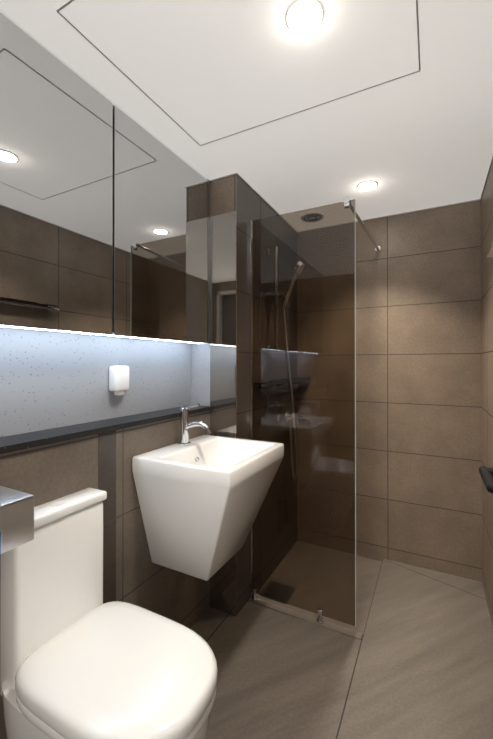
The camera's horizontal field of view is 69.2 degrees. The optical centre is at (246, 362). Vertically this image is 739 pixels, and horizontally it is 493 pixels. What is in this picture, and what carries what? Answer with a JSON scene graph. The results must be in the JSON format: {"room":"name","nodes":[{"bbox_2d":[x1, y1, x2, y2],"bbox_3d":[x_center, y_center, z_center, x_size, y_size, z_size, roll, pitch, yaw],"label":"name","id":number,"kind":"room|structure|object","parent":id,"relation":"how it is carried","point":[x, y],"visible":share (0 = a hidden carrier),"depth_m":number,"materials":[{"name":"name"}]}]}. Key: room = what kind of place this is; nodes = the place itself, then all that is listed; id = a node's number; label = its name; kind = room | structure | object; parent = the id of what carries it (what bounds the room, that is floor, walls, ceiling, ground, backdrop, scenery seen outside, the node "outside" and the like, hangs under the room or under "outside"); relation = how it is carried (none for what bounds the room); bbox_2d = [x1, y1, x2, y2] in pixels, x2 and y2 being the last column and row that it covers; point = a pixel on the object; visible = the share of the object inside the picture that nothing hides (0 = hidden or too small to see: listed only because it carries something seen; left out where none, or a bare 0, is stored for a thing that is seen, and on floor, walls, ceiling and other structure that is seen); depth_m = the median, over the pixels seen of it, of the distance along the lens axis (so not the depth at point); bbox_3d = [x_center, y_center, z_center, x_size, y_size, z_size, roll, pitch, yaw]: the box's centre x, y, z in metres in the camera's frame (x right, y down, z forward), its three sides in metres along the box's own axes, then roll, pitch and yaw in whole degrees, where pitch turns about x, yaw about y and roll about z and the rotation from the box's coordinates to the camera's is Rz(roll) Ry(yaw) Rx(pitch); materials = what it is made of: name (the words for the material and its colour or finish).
{"room":"bathroom","nodes":[
{"label":"bathroom","id":0,"kind":"room"},
{"bbox_2d":[0,327,190,436],"bbox_3d":[-0.805,0.209,0.961,0.101,2.255,2.050,0,0,28],"label":"wall","id":1,"kind":"structure","parent":0,"point":[51,379],"depth_m":1.26,"materials":[{"name":"stone"}]},
{"bbox_2d":[0,13,119,336],"bbox_3d":[-0.655,-0.506,1.014,0.120,0.819,0.593,0,0,28],"label":"upper cabinet","id":2,"kind":"object","parent":1,"relation":"attached to","point":[104,216],"depth_m":1.06,"materials":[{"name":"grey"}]},
{"bbox_2d":[109,366,128,394],"bbox_3d":[-0.496,0.071,1.392,0.050,0.115,0.070,0,0,28],"label":"soap dispenser","id":3,"kind":"object","parent":1,"relation":"attached to","point":[118,380],"visible":0.98,"depth_m":1.37,"materials":[{"name":"white plastic"}]},
{"bbox_2d":[120,110,209,343],"bbox_3d":[-0.376,-0.504,1.550,0.120,0.819,0.614,0,0,28],"label":"upper cabinet","id":4,"kind":"object","parent":1,"relation":"attached to","point":[165,203],"depth_m":1.47,"materials":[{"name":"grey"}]},
{"bbox_2d":[0,405,211,738],"bbox_3d":[-0.679,0.717,0.949,0.132,1.000,1.950,0,0,28],"label":"wall","id":5,"kind":"structure","parent":0,"point":[45,466],"depth_m":1.27,"materials":[{"name":"tile"}]},
{"bbox_2d":[0,486,33,554],"bbox_3d":[-0.602,0.379,0.809,0.160,0.135,0.148,0,0,28],"label":"paper holder","id":6,"kind":"object","parent":5,"relation":"attached to","point":[16,518],"visible":1,"depth_m":0.81,"materials":[{"name":"silver metal"}]},
{"bbox_2d":[132,435,283,580],"bbox_3d":[-0.131,0.572,1.430,0.419,0.445,0.470,0,0,28],"label":"sink","id":7,"kind":"object","parent":5,"relation":"attached to","point":[201,498],"visible":1,"depth_m":1.30,"materials":[{"name":"white ceramic"}]},
{"bbox_2d":[178,403,210,445],"bbox_3d":[-0.216,0.260,1.488,0.162,0.177,0.054,0,0,28],"label":"faucet","id":8,"kind":"object","parent":7,"relation":"on","point":[185,425],"visible":1,"depth_m":1.50,"materials":[{"name":"silver metal"}]},
{"bbox_2d":[0,0,492,230],"bbox_3d":[0.062,-0.957,1.061,1.550,0.081,3.020,0,0,28],"label":"ceiling","id":9,"kind":"structure","parent":0,"point":[393,99],"depth_m":1.19,"materials":[{"name":"white paint"}]},
{"bbox_2d":[285,0,323,33],"bbox_3d":[0.154,-0.916,0.945,0.101,0.007,0.101,0,0,28],"label":"recessed light","id":10,"kind":"object","parent":9,"relation":"in","point":[303,16],"visible":1,"depth_m":0.94,"materials":[{"name":"white"}]},
{"bbox_2d":[301,212,323,221],"bbox_3d":[0.413,-0.906,2.243,0.140,0.010,0.140,0,0,28],"label":"ceiling vent","id":11,"kind":"object","parent":9,"relation":"in","point":[312,219],"depth_m":2.23,"materials":[{"name":"grey metal"}]},
{"bbox_2d":[210,156,492,232],"bbox_3d":[0.115,-0.915,1.033,1.230,0.006,2.820,0,0,28],"label":"crown molding","id":12,"kind":"structure","parent":9,"relation":"attached to","point":[365,219],"depth_m":2.06,"materials":[{"name":"grey"}]},
{"bbox_2d":[357,181,377,190],"bbox_3d":[0.625,-0.912,1.850,0.101,0.007,0.101,0,0,28],"label":"recessed light","id":13,"kind":"object","parent":9,"relation":"in","point":[366,185],"visible":1,"depth_m":1.84,"materials":[{"name":"white"}]},
{"bbox_2d":[210,174,296,615],"bbox_3d":[-0.011,0.215,2.193,0.370,2.255,0.870,0,0,28],"label":"wall","id":14,"kind":"structure","parent":0,"point":[241,198],"depth_m":1.94,"materials":[{"name":"tile"}]},
{"bbox_2d":[191,343,209,405],"bbox_3d":[-0.235,0.061,1.819,0.119,0.320,0.001,0,0,28],"label":"wall","id":15,"kind":"structure","parent":14,"relation":"attached to","point":[200,374],"depth_m":1.82,"materials":[{"name":"paint"}]},
{"bbox_2d":[210,211,235,615],"bbox_3d":[-0.115,0.246,1.754,0.148,1.950,0.005,0,0,28],"label":"cladding","id":16,"kind":"object","parent":14,"relation":"attached to","point":[223,350],"visible":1,"depth_m":1.75,"materials":[{"name":"tile"}]},
{"bbox_2d":[253,376,310,388],"bbox_3d":[0.237,0.121,2.160,0.100,0.053,0.680,0,0,28],"label":"shower shelf","id":17,"kind":"object","parent":14,"relation":"attached to","point":[287,380],"depth_m":2.01,"materials":[{"name":"black metal"}]},
{"bbox_2d":[267,247,303,480],"bbox_3d":[0.255,0.032,2.082,0.203,1.370,0.237,0,0,28],"label":"shower rail","id":18,"kind":"object","parent":14,"relation":"attached to","point":[284,320],"depth_m":2.02,"materials":[{"name":"silver metal"}]},
{"bbox_2d":[276,411,310,426],"bbox_3d":[0.309,0.356,2.189,0.199,0.086,0.250,0,0,28],"label":"shower mixer","id":19,"kind":"object","parent":14,"relation":"attached to","point":[290,417],"depth_m":2.16,"materials":[{"name":"silver metal"}]},
{"bbox_2d":[249,200,355,626],"bbox_3d":[0.253,0.239,1.722,0.532,1.937,0.038,0,0,28],"label":"glass shower screen","id":20,"kind":"object","parent":14,"relation":"attached to","point":[253,589],"visible":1,"depth_m":1.71,"materials":[{"name":"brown glass"}]},
{"bbox_2d":[190,541,492,738],"bbox_3d":[0.062,1.274,1.050,1.550,0.127,3.020,0,0,28],"label":"floor","id":21,"kind":"structure","parent":0,"point":[409,655],"depth_m":1.46,"materials":[{"name":"tile"}]},
{"bbox_2d":[0,487,217,738],"bbox_3d":[-0.335,0.808,0.908,0.539,0.816,0.340,0,0,28],"label":"toilet","id":22,"kind":"object","parent":21,"relation":"on","point":[79,659],"visible":0.92,"depth_m":0.89,"materials":[{"name":"white ceramic"}]},
{"bbox_2d":[260,581,295,603],"bbox_3d":[0.171,1.240,1.930,0.150,0.004,0.150,0,0,28],"label":"floor drain","id":23,"kind":"object","parent":21,"relation":"in","point":[276,593],"visible":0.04,"depth_m":1.92,"materials":[{"name":"grey metal"}]},
{"bbox_2d":[297,200,481,580],"bbox_3d":[0.737,0.216,2.350,1.550,2.255,0.100,0,0,28],"label":"wall","id":24,"kind":"structure","parent":0,"point":[418,402],"depth_m":2.17,"materials":[{"name":"tile"}]},
{"bbox_2d":[343,195,380,251],"bbox_3d":[0.639,-0.723,1.930,0.035,0.054,0.744,0,0,31],"label":"support rail","id":25,"kind":"object","parent":24,"relation":"attached to","point":[347,200],"visible":0.98,"depth_m":1.82,"materials":[{"name":"silver metal"}]},
{"bbox_2d":[479,466,492,493],"bbox_3d":[0.304,0.200,0.292,0.123,2.012,0.890,0,0,28],"label":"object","id":26,"kind":"structure","parent":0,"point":[486,473],"depth_m":0.59,"materials":[{"name":"grey plastic"}]},
{"bbox_2d":[481,161,492,626],"bbox_3d":[0.681,0.208,0.676,0.100,2.255,2.920,0,0,28],"label":"wall","id":27,"kind":"structure","parent":0,"point":[487,355],"depth_m":1.78,"materials":[{"name":"tile"}]},
{"bbox_2d":[486,244,492,256],"bbox_3d":[0.756,-0.349,1.012,0.074,0.042,0.520,0,0,28],"label":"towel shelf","id":28,"kind":"object","parent":27,"relation":"attached to","point":[490,253],"visible":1,"depth_m":1.19,"materials":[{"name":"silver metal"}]}
]}

